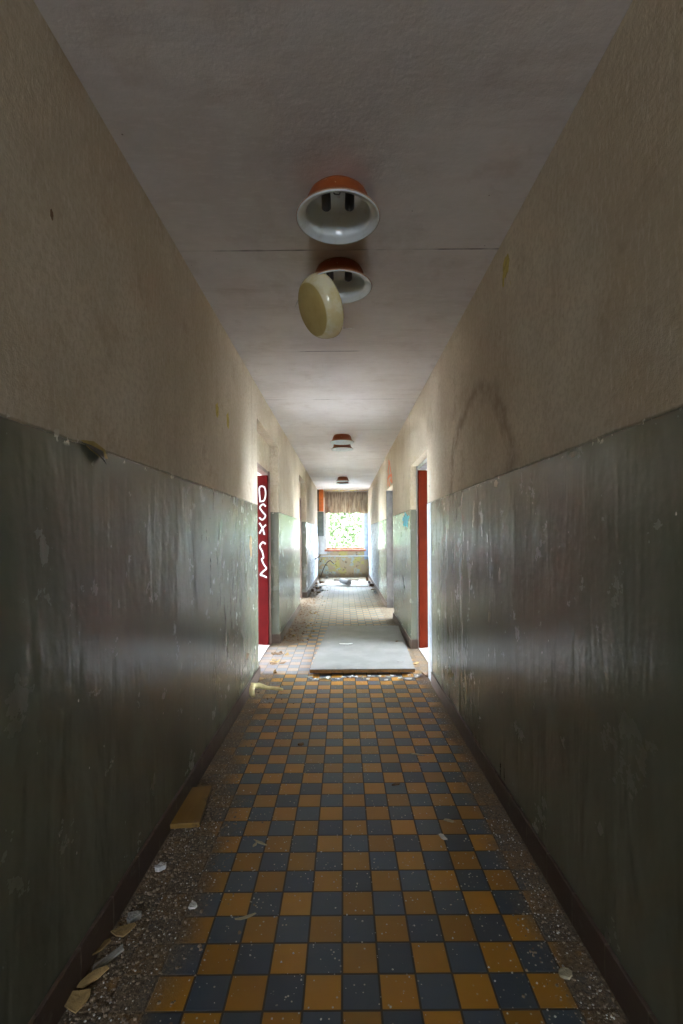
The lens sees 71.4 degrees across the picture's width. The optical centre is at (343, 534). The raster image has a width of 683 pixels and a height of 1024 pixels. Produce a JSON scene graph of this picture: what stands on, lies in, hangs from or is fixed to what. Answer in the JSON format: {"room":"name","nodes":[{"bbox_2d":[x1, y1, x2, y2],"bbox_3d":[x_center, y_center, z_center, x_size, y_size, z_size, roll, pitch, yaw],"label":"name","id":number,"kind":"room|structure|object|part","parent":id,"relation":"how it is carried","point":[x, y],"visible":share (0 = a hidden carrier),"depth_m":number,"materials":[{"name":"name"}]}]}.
{"room":"abandoned building corridor","nodes":[
{"label":"abandoned building corridor","id":0,"kind":"room"},
{"bbox_2d":[0,0,318,1023],"bbox_3d":[-0.889,-0.036,5.150,0.180,2.727,19.500,0,0,0],"label":"wall","id":1,"kind":"structure","parent":0,"point":[129,584],"depth_m":1.54,"materials":[{"name":"paint"}]},
{"bbox_2d":[81,440,107,464],"bbox_3d":[-0.785,-0.266,1.528,0.031,0.069,0.165,0,0,0],"label":"peeling paint","id":2,"kind":"object","parent":1,"relation":"attached to","point":[94,447],"visible":1,"depth_m":1.52,"materials":[{"name":"yellow paint"}]},
{"bbox_2d":[28,574,318,1023],"bbox_3d":[-0.830,1.273,5.150,0.109,0.108,19.500,0,0,0],"label":"baseboard","id":3,"kind":"structure","parent":1,"relation":"attached to","point":[51,1009],"depth_m":1.70,"materials":[{"name":"brown tile"}]},
{"bbox_2d":[216,403,218,417],"bbox_3d":[-0.804,-0.796,3.020,0.002,0.096,0.072,0,0,0],"label":"scar","id":4,"kind":"object","parent":1,"relation":"attached to","point":[217,407],"visible":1,"depth_m":3.02,"materials":[{"name":"yellow paint"}]},
{"bbox_2d":[250,535,251,556],"bbox_3d":[-0.797,0.103,4.078,0.002,0.198,0.102,0,0,0],"label":"scar","id":5,"kind":"object","parent":1,"relation":"attached to","point":[250,535],"visible":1,"depth_m":4.07,"materials":[{"name":"beige paint"}]},
{"bbox_2d":[257,432,270,660],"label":"door","id":6,"kind":"structure","parent":1,"relation":"in","point":[263,449],"depth_m":5.68,"materials":[{"name":"paint"}]},
{"bbox_3d":[-0.948,-0.925,5.130,0.076,0.325,1.420,0,0,0],"label":"transom panel","id":7,"kind":"part","parent":6,"relation":"part of","materials":[{"name":"paint"}]},
{"bbox_2d":[299,482,301,599],"bbox_3d":[-1.054,0.113,9.807,0.447,2.430,2.374,0,0,-14],"label":"door","id":8,"kind":"structure","parent":1,"relation":"in","point":[299,482],"depth_m":9.95,"materials":[{"name":"paint"}]},
{"bbox_3d":[-0.948,-0.938,9.360,0.076,0.330,1.480,0,0,0],"label":"transom panel","id":9,"kind":"part","parent":8,"relation":"part of","materials":[{"name":"paint"}]},
{"bbox_2d":[317,512,323,535],"bbox_3d":[-0.708,-0.339,14.675,0.185,0.750,0.350,0,0,0],"label":"upper cabinet","id":10,"kind":"object","parent":1,"relation":"attached to","point":[320,518],"visible":0.99,"depth_m":14.50,"materials":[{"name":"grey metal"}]},
{"bbox_2d":[317,489,323,510],"bbox_3d":[-0.716,-1.062,14.650,0.178,0.655,0.300,0,0,0],"label":"upper cabinet","id":11,"kind":"object","parent":1,"relation":"attached to","point":[320,496],"visible":0.99,"depth_m":14.50,"materials":[{"name":"paint"}]},
{"bbox_2d":[34,0,632,489],"bbox_3d":[-0.025,-1.482,5.300,1.932,0.150,19.800,0,0,0],"label":"ceiling","id":12,"kind":"structure","parent":0,"point":[227,115],"depth_m":1.70,"materials":[{"name":"white paint"}]},
{"bbox_2d":[295,257,371,338],"bbox_3d":[-0.046,-1.226,2.510,0.393,0.360,0.345,0,0,0],"label":"ceiling lamp","id":13,"kind":"object","parent":12,"relation":"attached to","point":[336,282],"visible":1,"depth_m":2.43,"materials":[{"name":"orange ceramic"}]},
{"bbox_3d":[-0.132,-1.186,2.482,0.089,0.322,0.322,-30,39,-24],"label":"glass","id":14,"kind":"part","parent":13,"relation":"part of","materials":[{"name":"beige glass"}]},
{"bbox_2d":[296,175,379,244],"bbox_3d":[-0.024,-1.355,1.964,0.348,0.104,0.348,0,0,-16],"label":"ceiling lamp","id":15,"kind":"object","parent":12,"relation":"attached to","point":[337,210],"visible":1,"depth_m":2.00,"materials":[{"name":"orange ceramic"}]},
{"bbox_2d":[330,434,353,444],"bbox_3d":[-0.024,-1.355,6.700,0.348,0.104,0.348,0,0,-16],"label":"ceiling lamp","id":16,"kind":"object","parent":12,"relation":"attached to","point":[338,439],"visible":1,"depth_m":6.63,"materials":[{"name":"orange ceramic"}]},
{"bbox_2d":[331,444,352,451],"bbox_3d":[-0.024,-1.355,7.250,0.348,0.104,0.348,0,0,-22],"label":"ceiling lamp","id":17,"kind":"object","parent":12,"relation":"attached to","point":[341,448],"visible":0.71,"depth_m":7.27,"materials":[{"name":"white plastic"}]},
{"bbox_2d":[336,477,349,481],"bbox_3d":[-0.024,-1.355,11.550,0.348,0.104,0.348,0,0,-16],"label":"ceiling lamp","id":18,"kind":"object","parent":12,"relation":"attached to","point":[339,479],"visible":1,"depth_m":11.44,"materials":[{"name":"orange plastic"}]},
{"bbox_2d":[336,482,349,484],"bbox_3d":[-0.024,-1.355,12.100,0.348,0.104,0.348,0,0,16],"label":"ceiling lamp","id":19,"kind":"object","parent":12,"relation":"attached to","point":[340,483],"visible":0.62,"depth_m":12.15,"materials":[{"name":"white plastic"}]},
{"bbox_2d":[318,490,368,576],"bbox_3d":[-0.013,0.017,15.050,1.932,2.847,0.300,0,0,0],"label":"wall","id":20,"kind":"structure","parent":0,"point":[342,566],"depth_m":14.90,"materials":[{"name":"yellow paint"}]},
{"bbox_2d":[319,497,367,558],"bbox_3d":[-0.011,-0.230,14.940,1.540,2.000,0.220,0,0,0],"label":"window","id":21,"kind":"structure","parent":20,"relation":"in","point":[323,540],"depth_m":14.89,"materials":[{"name":"white paint"}]},
{"bbox_3d":[0.049,0.480,14.900,1.290,0.060,0.140,0,0,0],"label":"sill","id":22,"kind":"part","parent":21,"relation":"part of","materials":[{"name":"white paint"}]},
{"bbox_3d":[0.047,-0.390,15.010,1.160,1.680,0.060,0,0,0],"label":"frame","id":23,"kind":"part","parent":21,"relation":"part of","materials":[{"name":"white paint"}]},
{"bbox_3d":[0.053,0.427,15.010,1.160,0.045,0.080,0,0,0],"label":"rail","id":24,"kind":"part","parent":21,"relation":"part of","materials":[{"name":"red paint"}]},
{"bbox_2d":[324,491,367,513],"bbox_3d":[0.080,-1.015,14.800,1.355,0.693,0.069,0,0,0],"label":"curtain","id":25,"kind":"object","parent":21,"relation":"hanging from","point":[336,502],"visible":1,"depth_m":14.80,"materials":[{"name":"fabric"}]},
{"bbox_3d":[0.077,-1.351,14.800,1.355,0.023,0.024,0,0,0],"label":"rail","id":26,"kind":"part","parent":25,"relation":"part of","materials":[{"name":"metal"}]},
{"bbox_2d":[320,555,367,556],"bbox_3d":[-0.008,0.660,14.840,1.532,0.034,0.034,0,0,0],"label":"pipe","id":27,"kind":"object","parent":20,"relation":"attached to","point":[354,555],"visible":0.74,"depth_m":14.83,"materials":[{"name":"white paint"}]},
{"bbox_2d":[58,577,629,1023],"bbox_3d":[-0.002,1.380,5.150,1.932,0.120,19.500,0,0,0],"label":"floor","id":28,"kind":"structure","parent":0,"point":[361,774],"depth_m":1.80,"materials":[{"name":"ceramic"}]},
{"bbox_2d":[64,989,90,1013],"bbox_3d":[-0.759,1.305,1.343,0.076,0.028,0.057,0,0,15],"label":"flake","id":29,"kind":"object","parent":28,"relation":"on","point":[77,999],"visible":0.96,"depth_m":1.34,"materials":[{"name":"beige paint"}]},
{"bbox_2d":[77,965,108,988],"bbox_3d":[-0.745,1.310,1.406,0.029,0.013,0.088,0,0,35],"label":"flake","id":30,"kind":"object","parent":28,"relation":"on","point":[95,974],"visible":1,"depth_m":1.41,"materials":[{"name":"beige paint"}]},
{"bbox_2d":[92,938,110,955],"bbox_3d":[-0.777,1.298,1.494,0.026,0.041,0.112,0,0,18],"label":"flake","id":31,"kind":"object","parent":28,"relation":"on","point":[106,942],"visible":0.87,"depth_m":1.51,"materials":[{"name":"beige paint"}]},
{"bbox_2d":[92,944,123,970],"bbox_3d":[-0.731,1.318,1.479,0.027,0.008,0.106,0,0,36],"label":"strip","id":32,"kind":"object","parent":28,"relation":"on","point":[120,949],"visible":1,"depth_m":1.48,"materials":[{"name":"grey paint"}]},
{"bbox_2d":[111,922,135,936],"bbox_3d":[-0.732,1.309,1.578,0.047,0.018,0.070,0,0,45],"label":"flake","id":33,"kind":"object","parent":28,"relation":"on","point":[121,931],"visible":1,"depth_m":1.57,"materials":[{"name":"beige paint"}]},
{"bbox_2d":[127,910,141,923],"bbox_3d":[-0.721,1.316,1.636,0.046,0.018,0.041,0,0,-19],"label":"lump","id":34,"kind":"object","parent":28,"relation":"on","point":[133,916],"visible":0.98,"depth_m":1.64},
{"bbox_2d":[155,862,165,871],"bbox_3d":[-0.727,1.316,1.885,0.044,0.018,0.029,0,0,-44],"label":"lump","id":35,"kind":"object","parent":28,"relation":"on","point":[161,866],"visible":1,"depth_m":1.88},
{"bbox_2d":[63,678,310,1023],"bbox_3d":[-0.515,1.320,2.648,0.520,0.007,3.502,0,0,0],"label":"rubble","id":36,"kind":"object","parent":28,"relation":"on","point":[105,1008],"visible":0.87,"depth_m":1.70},
{"bbox_2d":[170,786,211,828],"bbox_3d":[-0.732,1.303,2.284,0.140,0.022,0.318,0,0,-6],"label":"wooden plank","id":37,"kind":"object","parent":28,"relation":"on","point":[190,814],"visible":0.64,"depth_m":2.23,"materials":[{"name":"brown wood"}]},
{"bbox_2d":[189,901,196,908],"bbox_3d":[-0.535,1.319,1.691,0.028,0.008,0.028,0,0,10],"label":"chip","id":38,"kind":"object","parent":28,"relation":"on","point":[192,905],"visible":1,"depth_m":1.69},
{"bbox_2d":[235,913,255,919],"bbox_3d":[-0.339,1.318,1.641,0.073,0.007,0.012,0,0,-26],"label":"chip","id":39,"kind":"object","parent":28,"relation":"on","point":[252,914],"visible":1,"depth_m":1.64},
{"bbox_2d":[249,683,282,696],"bbox_3d":[-0.669,1.279,3.992,0.297,0.086,0.148,0,0,-36],"label":"scrap","id":40,"kind":"object","parent":28,"relation":"on","point":[253,686],"visible":0.97,"depth_m":3.99,"materials":[{"name":"beige paper"}]},
{"bbox_2d":[283,588,331,641],"bbox_3d":[-0.494,1.315,8.902,0.590,0.017,6.017,0,0,0],"label":"litter","id":41,"kind":"object","parent":28,"relation":"on","point":[306,604],"visible":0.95,"depth_m":7.78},
{"bbox_2d":[319,583,368,586],"bbox_3d":[0.007,1.306,12.445,1.397,0.020,0.476,0,0,14],"label":"panel","id":42,"kind":"object","parent":28,"relation":"on","point":[328,584],"visible":0.94,"depth_m":12.31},
{"bbox_2d":[339,578,351,584],"bbox_3d":[0.040,1.228,12.525,0.130,0.130,0.680,0,0,-17],"label":"felt","id":43,"kind":"object","parent":42,"relation":"on","point":[341,580],"visible":1,"depth_m":12.37,"materials":[{"name":"grey fabric"}]},
{"bbox_2d":[84,682,617,1022],"bbox_3d":[-0.002,1.318,2.599,1.517,0.003,3.400,0,0,0],"label":"crumbs","id":44,"kind":"object","parent":28,"relation":"on","point":[368,682],"visible":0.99,"depth_m":1.65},
{"bbox_2d":[310,626,414,672],"bbox_3d":[0.221,1.279,5.537,1.082,0.034,2.125,0,0,0],"label":"door","id":45,"kind":"structure","parent":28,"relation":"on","point":[374,649],"depth_m":5.12,"materials":[{"name":"white wood"}]},
{"bbox_2d":[438,833,446,839],"bbox_3d":[0.432,1.314,2.068,0.021,0.004,0.042,0,0,-17],"label":"chip","id":46,"kind":"object","parent":28,"relation":"on","point":[442,836],"visible":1,"depth_m":2.07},
{"bbox_2d":[424,683,620,1023],"bbox_3d":[0.609,1.312,2.548,0.320,0.005,3.301,0,0,0],"label":"rubble","id":47,"kind":"object","parent":28,"relation":"on","point":[605,1005],"visible":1,"depth_m":1.53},
{"bbox_2d":[559,967,571,979],"bbox_3d":[0.662,1.309,1.420,0.038,0.009,0.032,0,0,15],"label":"chip","id":48,"kind":"object","parent":28,"relation":"on","point":[565,973],"visible":1,"depth_m":1.42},
{"bbox_2d":[368,0,682,1023],"bbox_3d":[0.863,-0.050,5.150,0.180,2.727,19.500,0,0,0],"label":"wall","id":49,"kind":"structure","parent":0,"point":[566,671],"depth_m":1.53,"materials":[{"name":"paint"}]},
{"bbox_2d":[387,461,391,486],"bbox_3d":[0.764,-1.040,7.925,0.002,0.463,0.885,0,0,0],"label":"graffiti","id":50,"kind":"object","parent":49,"relation":"attached to","point":[390,475],"visible":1,"depth_m":8.07,"materials":[{"name":"paint"}]},
{"bbox_2d":[386,491,393,607],"bbox_3d":[0.866,0.255,8.015,0.178,2.117,1.190,0,0,0],"label":"door","id":51,"kind":"structure","parent":49,"relation":"in","point":[389,494],"depth_m":8.58,"materials":[{"name":"paint"}]},
{"bbox_3d":[0.921,0.254,8.015,0.067,2.117,1.190,0,0,0],"label":"frame","id":52,"kind":"part","parent":51,"relation":"part of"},
{"bbox_2d":[402,513,408,526],"bbox_3d":[0.770,-0.188,5.911,0.002,0.197,0.666,0,0,0],"label":"paint","id":53,"kind":"object","parent":49,"relation":"attached to","point":[405,518],"visible":1,"depth_m":5.91,"materials":[{"name":"teal paint"}]},
{"bbox_2d":[416,458,427,661],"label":"door","id":54,"kind":"structure","parent":49,"relation":"in","point":[421,472],"depth_m":5.46,"materials":[{"name":"paint"}]},
{"bbox_2d":[427,503,431,680],"bbox_3d":[0.776,0.514,4.289,0.003,1.600,0.178,0,0,0],"label":"trim","id":55,"kind":"structure","parent":49,"relation":"attached to","point":[428,504],"depth_m":4.28,"materials":[{"name":"paint"}]},
{"bbox_2d":[503,254,508,277],"bbox_3d":[0.762,-1.261,2.230,0.002,0.098,0.089,0,0,0],"label":"scar","id":56,"kind":"object","parent":49,"relation":"attached to","point":[506,260],"visible":1,"depth_m":2.23,"materials":[{"name":"yellow paint"}]},
{"bbox_2d":[368,573,659,1023],"bbox_3d":[0.823,1.260,5.150,0.109,0.108,19.500,0,0,0],"label":"baseboard","id":57,"kind":"structure","parent":49,"relation":"attached to","point":[634,1006],"depth_m":1.68,"materials":[{"name":"brown tile"}]},
{"label":"outside","id":58,"kind":"structure","parent":0,"visible":0},
{"bbox_3d":[0.012,1.540,10.000,60.000,0.200,80.000,0,0,0],"label":"ground","id":59,"kind":"structure","parent":58,"visible":0},
{"bbox_2d":[328,513,361,547],"bbox_3d":[-0.198,-0.474,20.137,3.930,4.646,4.674,0,0,-11],"label":"leafy tree","id":60,"kind":"object","parent":59,"relation":"on","point":[344,529],"visible":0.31,"depth_m":18.75,"materials":[{"name":"green plant"}]}
]}

